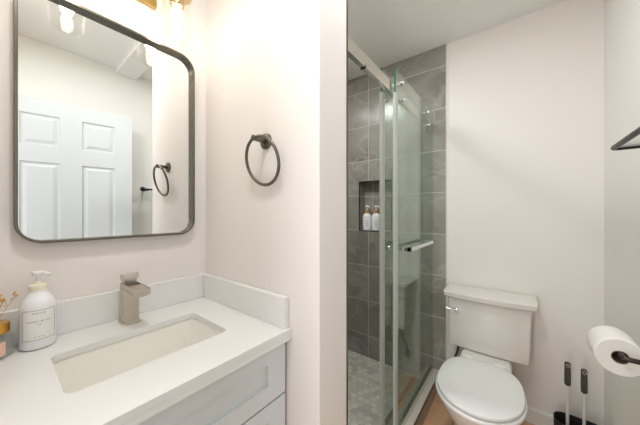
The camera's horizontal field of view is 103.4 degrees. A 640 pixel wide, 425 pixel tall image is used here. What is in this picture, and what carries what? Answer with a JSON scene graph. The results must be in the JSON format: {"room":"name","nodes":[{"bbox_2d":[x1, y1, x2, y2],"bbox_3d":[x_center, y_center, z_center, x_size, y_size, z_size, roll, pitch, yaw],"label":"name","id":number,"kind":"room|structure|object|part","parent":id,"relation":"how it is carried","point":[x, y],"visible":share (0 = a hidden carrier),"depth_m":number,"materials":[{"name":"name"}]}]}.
{"room":"bathroom","nodes":[
{"label":"bathroom","id":0,"kind":"room"},
{"bbox_2d":[0,0,204,311],"bbox_3d":[-0.770,0.025,0.956,0.100,2.450,0.680,0,0,38],"label":"wall","id":1,"kind":"structure","parent":0,"point":[77,268],"depth_m":0.90,"materials":[{"name":"white paint"}]},
{"bbox_2d":[0,274,202,348],"bbox_3d":[-0.732,0.328,0.905,0.020,0.103,0.630,0,0,38],"label":"backsplash","id":2,"kind":"structure","parent":1,"relation":"attached to","point":[73,314],"depth_m":0.87,"materials":[{"name":"white stone"}]},
{"bbox_2d":[13,0,194,242],"bbox_3d":[-0.715,-0.291,0.916,0.033,0.762,0.505,0,0,38],"label":"wall mirror","id":3,"kind":"object","parent":1,"relation":"attached to","point":[104,110],"visible":1,"depth_m":0.86,"materials":[{"name":"grey metal"}]},
{"bbox_2d":[138,0,191,39],"bbox_3d":[-0.650,-0.770,0.869,0.194,0.230,0.360,0,0,38],"label":"vanity light","id":4,"kind":"object","parent":1,"relation":"attached to","point":[177,5],"visible":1,"depth_m":0.94,"materials":[{"name":"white glass"}]},
{"bbox_3d":[-0.533,-0.737,0.942,0.037,0.061,0.037,0,0,38],"label":"bulb","id":5,"kind":"part","parent":4,"relation":"part of","materials":[{"name":"white glass"}]},
{"bbox_2d":[170,0,191,10],"bbox_3d":[-0.533,-0.796,0.942,0.100,0.057,0.100,0,0,38],"label":"socket","id":6,"kind":"object","parent":4,"relation":"attached to","point":[179,4],"depth_m":0.93,"materials":[{"name":"metal"}]},
{"bbox_2d":[205,0,345,424],"bbox_3d":[-0.260,0.025,1.062,0.775,2.450,0.155,0,0,38],"label":"wall partition","id":7,"kind":"structure","parent":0,"point":[276,68],"depth_m":0.86,"materials":[{"name":"white paint"}]},
{"bbox_2d":[245,133,280,185],"bbox_3d":[-0.201,-0.190,0.876,0.177,0.192,0.064,0,0,38],"label":"towel ring","id":8,"kind":"object","parent":7,"relation":"attached to","point":[265,140],"visible":1,"depth_m":0.88,"materials":[{"name":"grey metal"}]},
{"bbox_3d":[-0.213,-0.258,0.881,0.019,0.019,0.056,0,0,38],"label":"post","id":9,"kind":"part","parent":8,"relation":"part of","materials":[{"name":"grey metal"}]},
{"bbox_2d":[346,0,347,424],"bbox_3d":[0.093,0.025,0.888,0.007,2.450,0.011,0,0,38],"label":"jamb","id":10,"kind":"object","parent":7,"relation":"attached to","point":[346,0],"visible":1,"depth_m":0.89,"materials":[{"name":"grey paint"}]},
{"bbox_2d":[348,350,534,424],"bbox_3d":[-0.164,1.293,0.553,1.862,0.114,3.470,0,0,38],"label":"floor","id":11,"kind":"structure","parent":0,"point":[363,371],"depth_m":1.72,"materials":[{"name":"tile"}]},
{"bbox_2d":[138,343,284,424],"bbox_3d":[-0.522,0.834,0.750,0.536,0.833,0.636,0,0,38],"label":"vanity cabinet","id":12,"kind":"object","parent":11,"relation":"on","point":[253,393],"visible":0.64,"depth_m":0.71,"materials":[{"name":"white paint"}]},
{"bbox_2d":[0,273,290,424],"bbox_3d":[-0.514,0.346,0.748,0.557,0.138,0.650,0,0,38],"label":"countertop","id":13,"kind":"structure","parent":12,"relation":"on","point":[252,321],"depth_m":0.70,"materials":[{"name":"white stone"}]},
{"bbox_2d":[0,320,14,359],"bbox_3d":[-0.858,0.335,0.659,0.081,0.089,0.081,0,0,38],"label":"jar","id":14,"kind":"object","parent":13,"relation":"on","point":[4,324],"visible":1,"depth_m":0.66,"materials":[{"name":"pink glass"}]},
{"bbox_2d":[0,291,17,315],"bbox_3d":[-0.842,0.254,0.678,0.021,0.078,0.043,0,0,38],"label":"dried flower","id":15,"kind":"object","parent":14,"relation":"in","point":[13,294],"visible":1,"depth_m":0.68,"materials":[{"name":"brown plant"}]},
{"bbox_2d":[18,270,56,350],"bbox_3d":[-0.807,0.272,0.724,0.075,0.214,0.074,0,0,38],"label":"soap bottle","id":16,"kind":"object","parent":13,"relation":"on","point":[37,311],"visible":1,"depth_m":0.70,"materials":[{"name":"white plastic"}]},
{"bbox_2d":[22,306,54,341],"bbox_3d":[-0.785,0.310,0.706,0.016,0.082,0.061,0,0,38],"label":"print","id":17,"kind":"object","parent":16,"relation":"attached to","point":[38,322],"depth_m":0.70,"materials":[{"name":"grey paper"}]},
{"bbox_2d":[118,272,150,325],"bbox_3d":[-0.625,0.293,0.852,0.158,0.172,0.052,0,0,38],"label":"faucet","id":18,"kind":"object","parent":13,"relation":"on","point":[131,290],"visible":1,"depth_m":0.86,"materials":[{"name":"silver metal"}]},
{"bbox_3d":[-0.667,0.233,0.884,0.046,0.051,0.043,0,0,38],"label":"handle","id":19,"kind":"part","parent":18,"relation":"part of","materials":[{"name":"silver metal"}]},
{"bbox_3d":[-0.666,0.376,0.883,0.056,0.008,0.052,0,0,38],"label":"plate","id":20,"kind":"part","parent":18,"relation":"part of","materials":[{"name":"silver metal"}]},
{"bbox_3d":[-0.622,0.253,0.849,0.150,0.021,0.044,0,0,38],"label":"spout","id":21,"kind":"part","parent":18,"relation":"part of","materials":[{"name":"silver metal"}]},
{"bbox_2d":[53,318,221,392],"bbox_3d":[-0.507,0.471,0.745,0.284,0.146,0.420,0,0,38],"label":"sink","id":22,"kind":"object","parent":13,"relation":"in","point":[77,372],"visible":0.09,"depth_m":0.80,"materials":[{"name":"white ceramic"}]},
{"bbox_3d":[-0.318,0.733,0.592,0.020,0.276,0.634,0,0,38],"label":"drawer","id":23,"kind":"part","parent":12,"relation":"part of","materials":[{"name":"white paint"}]},
{"bbox_2d":[416,385,436,424],"bbox_3d":[0.440,1.201,1.381,0.126,0.098,1.213,0,0,38],"label":"shower curb","id":24,"kind":"object","parent":11,"relation":"on","point":[422,417],"depth_m":1.57,"materials":[{"name":"stone"}]},
{"bbox_2d":[435,283,537,424],"bbox_3d":[0.861,0.870,1.337,0.466,0.758,0.760,0,0,38],"label":"toilet","id":25,"kind":"object","parent":11,"relation":"on","point":[478,386],"visible":1,"depth_m":1.39,"materials":[{"name":"white ceramic"}]},
{"bbox_3d":[0.826,0.599,1.583,0.083,0.028,0.036,0,0,21],"label":"flush lever","id":26,"kind":"part","parent":25,"relation":"part of","materials":[{"name":"silver metal"}]},
{"bbox_3d":[0.764,0.855,1.220,0.368,0.018,0.456,0,0,38],"label":"seat","id":27,"kind":"part","parent":25,"relation":"part of","materials":[{"name":"white plastic"}]},
{"bbox_3d":[0.771,0.832,1.229,0.354,0.019,0.464,0,0,38],"label":"lid","id":28,"kind":"part","parent":25,"relation":"part of","materials":[{"name":"white plastic"}]},
{"bbox_3d":[1.030,0.685,1.554,0.418,0.307,0.198,0,0,38],"label":"tank","id":29,"kind":"part","parent":25,"relation":"part of","materials":[{"name":"white ceramic"}]},
{"bbox_3d":[1.024,0.511,1.545,0.466,0.040,0.232,0,0,38],"label":"tank lid","id":30,"kind":"part","parent":25,"relation":"part of","materials":[{"name":"white ceramic"}]},
{"bbox_2d":[553,411,596,424],"bbox_3d":[1.296,1.152,1.262,0.192,0.194,0.115,0,0,38],"label":"brush holder","id":31,"kind":"object","parent":11,"relation":"on","point":[559,418],"visible":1,"depth_m":1.32,"materials":[{"name":"black plastic"}]},
{"bbox_2d":[564,361,570,424],"bbox_3d":[1.261,0.997,1.287,0.052,0.478,0.052,0,0,-33],"label":"toilet brush","id":32,"kind":"object","parent":31,"relation":"in","point":[567,366],"visible":1,"depth_m":1.28,"materials":[{"name":"grey plastic"}]},
{"bbox_3d":[1.261,0.994,1.287,0.013,0.312,0.013,0,0,38],"label":"rod","id":33,"kind":"part","parent":32,"relation":"part of","materials":[{"name":"grey"}]},
{"bbox_2d":[581,368,587,424],"bbox_3d":[1.307,1.004,1.250,0.060,0.464,0.060,0,0,38],"label":"toilet brush","id":34,"kind":"object","parent":31,"relation":"in","point":[584,374],"visible":1,"depth_m":1.25,"materials":[{"name":"grey plastic"}]},
{"bbox_3d":[1.307,1.001,1.250,0.013,0.298,0.013,0,0,38],"label":"rod","id":35,"kind":"part","parent":34,"relation":"part of","materials":[{"name":"grey plastic"}]},
{"bbox_2d":[348,0,563,80],"bbox_3d":[0.214,-1.250,1.038,1.862,0.100,2.240,0,0,38],"label":"ceiling","id":36,"kind":"structure","parent":0,"point":[389,32],"depth_m":1.59,"materials":[{"name":"white paint"}]},
{"bbox_2d":[348,0,603,424],"bbox_3d":[0.870,0.025,1.878,1.702,2.450,0.108,0,0,38],"label":"wall","id":37,"kind":"structure","parent":0,"point":[526,92],"depth_m":1.61,"materials":[{"name":"white paint"}]},
{"bbox_2d":[363,205,371,229],"bbox_3d":[0.413,0.041,2.216,0.077,0.217,0.077,0,0,38],"label":"pump bottle","id":38,"kind":"object","parent":37,"relation":"on","point":[367,218],"visible":1,"depth_m":2.19,"materials":[{"name":"white plastic"}]},
{"bbox_2d":[359,179,391,231],"bbox_3d":[0.465,-0.060,2.132,0.300,0.430,0.014,0,0,38],"label":"trim","id":39,"kind":"structure","parent":37,"relation":"attached to","point":[386,179],"depth_m":2.12,"materials":[{"name":"black metal"}]},
{"bbox_2d":[372,205,379,230],"bbox_3d":[0.480,0.041,2.164,0.077,0.217,0.077,0,0,38],"label":"pump bottle","id":40,"kind":"object","parent":37,"relation":"in","point":[375,217],"visible":0.97,"depth_m":2.13,"materials":[{"name":"white plastic"}]},
{"bbox_2d":[348,36,430,131],"bbox_3d":[0.434,-0.639,1.389,0.036,0.079,1.198,0,0,38],"label":"shower rail","id":41,"kind":"object","parent":37,"relation":"attached to","point":[355,53],"visible":0.62,"depth_m":1.18,"materials":[{"name":"white metal"}]},
{"bbox_2d":[379,68,421,424],"bbox_3d":[0.526,0.186,1.549,0.075,1.844,0.710,0,0,38],"label":"sliding shower door","id":42,"kind":"structure","parent":41,"relation":"hanging from","point":[383,246],"depth_m":1.27,"materials":[{"name":"clear glass"}]},
{"bbox_3d":[0.344,0.180,1.332,0.054,0.034,0.034,0,0,38],"label":"knob","id":43,"kind":"part","parent":42,"relation":"part of","materials":[{"name":"silver metal"}]},
{"bbox_2d":[393,68,433,424],"bbox_3d":[0.604,0.186,1.552,0.100,1.844,0.720,0,0,38],"label":"sliding shower door","id":44,"kind":"structure","parent":41,"relation":"hanging from","point":[402,83],"depth_m":1.28,"materials":[{"name":"clear glass"}]},
{"bbox_2d":[414,383,434,424],"bbox_3d":[0.440,1.149,1.381,0.133,0.008,1.209,0,0,38],"label":"trim","id":45,"kind":"structure","parent":37,"relation":"attached to","point":[434,383],"depth_m":1.51,"materials":[{"name":"black metal"}]},
{"bbox_2d":[405,367,438,424],"bbox_3d":[0.439,1.139,1.382,0.132,0.015,1.209,0,0,38],"label":"cap","id":46,"kind":"object","parent":45,"relation":"on","point":[422,399],"visible":0.21,"depth_m":1.53,"materials":[{"name":"stone"}]},
{"bbox_2d":[385,361,434,424],"bbox_3d":[0.433,1.116,1.391,0.084,0.030,1.196,0,0,38],"label":"door track","id":47,"kind":"object","parent":46,"relation":"on","point":[408,399],"visible":0.96,"depth_m":1.56,"materials":[{"name":"white metal"}]},
{"bbox_2d":[446,43,447,359],"bbox_3d":[0.901,0.025,1.790,0.007,2.450,0.012,0,0,38],"label":"trim","id":48,"kind":"structure","parent":37,"relation":"attached to","point":[447,43],"depth_m":1.78,"materials":[{"name":"white paint"}]},
{"bbox_2d":[524,406,553,424],"bbox_3d":[1.198,1.208,1.557,0.750,0.085,0.016,0,0,38],"label":"baseboard","id":49,"kind":"structure","parent":37,"relation":"attached to","point":[534,416],"depth_m":1.48,"materials":[{"name":"white paint"}]},
{"bbox_2d":[604,0,639,424],"bbox_3d":[0.909,0.025,0.496,0.100,2.450,2.240,0,0,38],"label":"wall","id":50,"kind":"structure","parent":0,"point":[621,17],"depth_m":1.12,"materials":[{"name":"white paint"}]},
{"bbox_2d":[611,127,639,150],"bbox_3d":[0.832,-0.205,0.593,0.140,0.038,0.466,0,0,38],"label":"wall shelf","id":51,"kind":"object","parent":50,"relation":"attached to","point":[619,145],"visible":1,"depth_m":0.74,"materials":[{"name":"black metal"}]},
{"bbox_2d":[616,351,639,364],"bbox_3d":[1.016,0.447,0.806,0.112,0.052,0.202,0,0,38],"label":"paper holder","id":52,"kind":"object","parent":50,"relation":"attached to","point":[621,355],"visible":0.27,"depth_m":0.77,"materials":[{"name":"brown metal"}]},
{"bbox_2d":[586,325,639,376],"bbox_3d":[0.991,0.459,0.849,0.116,0.116,0.122,0,0,38],"label":"toilet paper roll","id":53,"kind":"object","parent":52,"relation":"hanging from","point":[603,341],"visible":0.92,"depth_m":0.82,"materials":[{"name":"white paper"}]}
]}

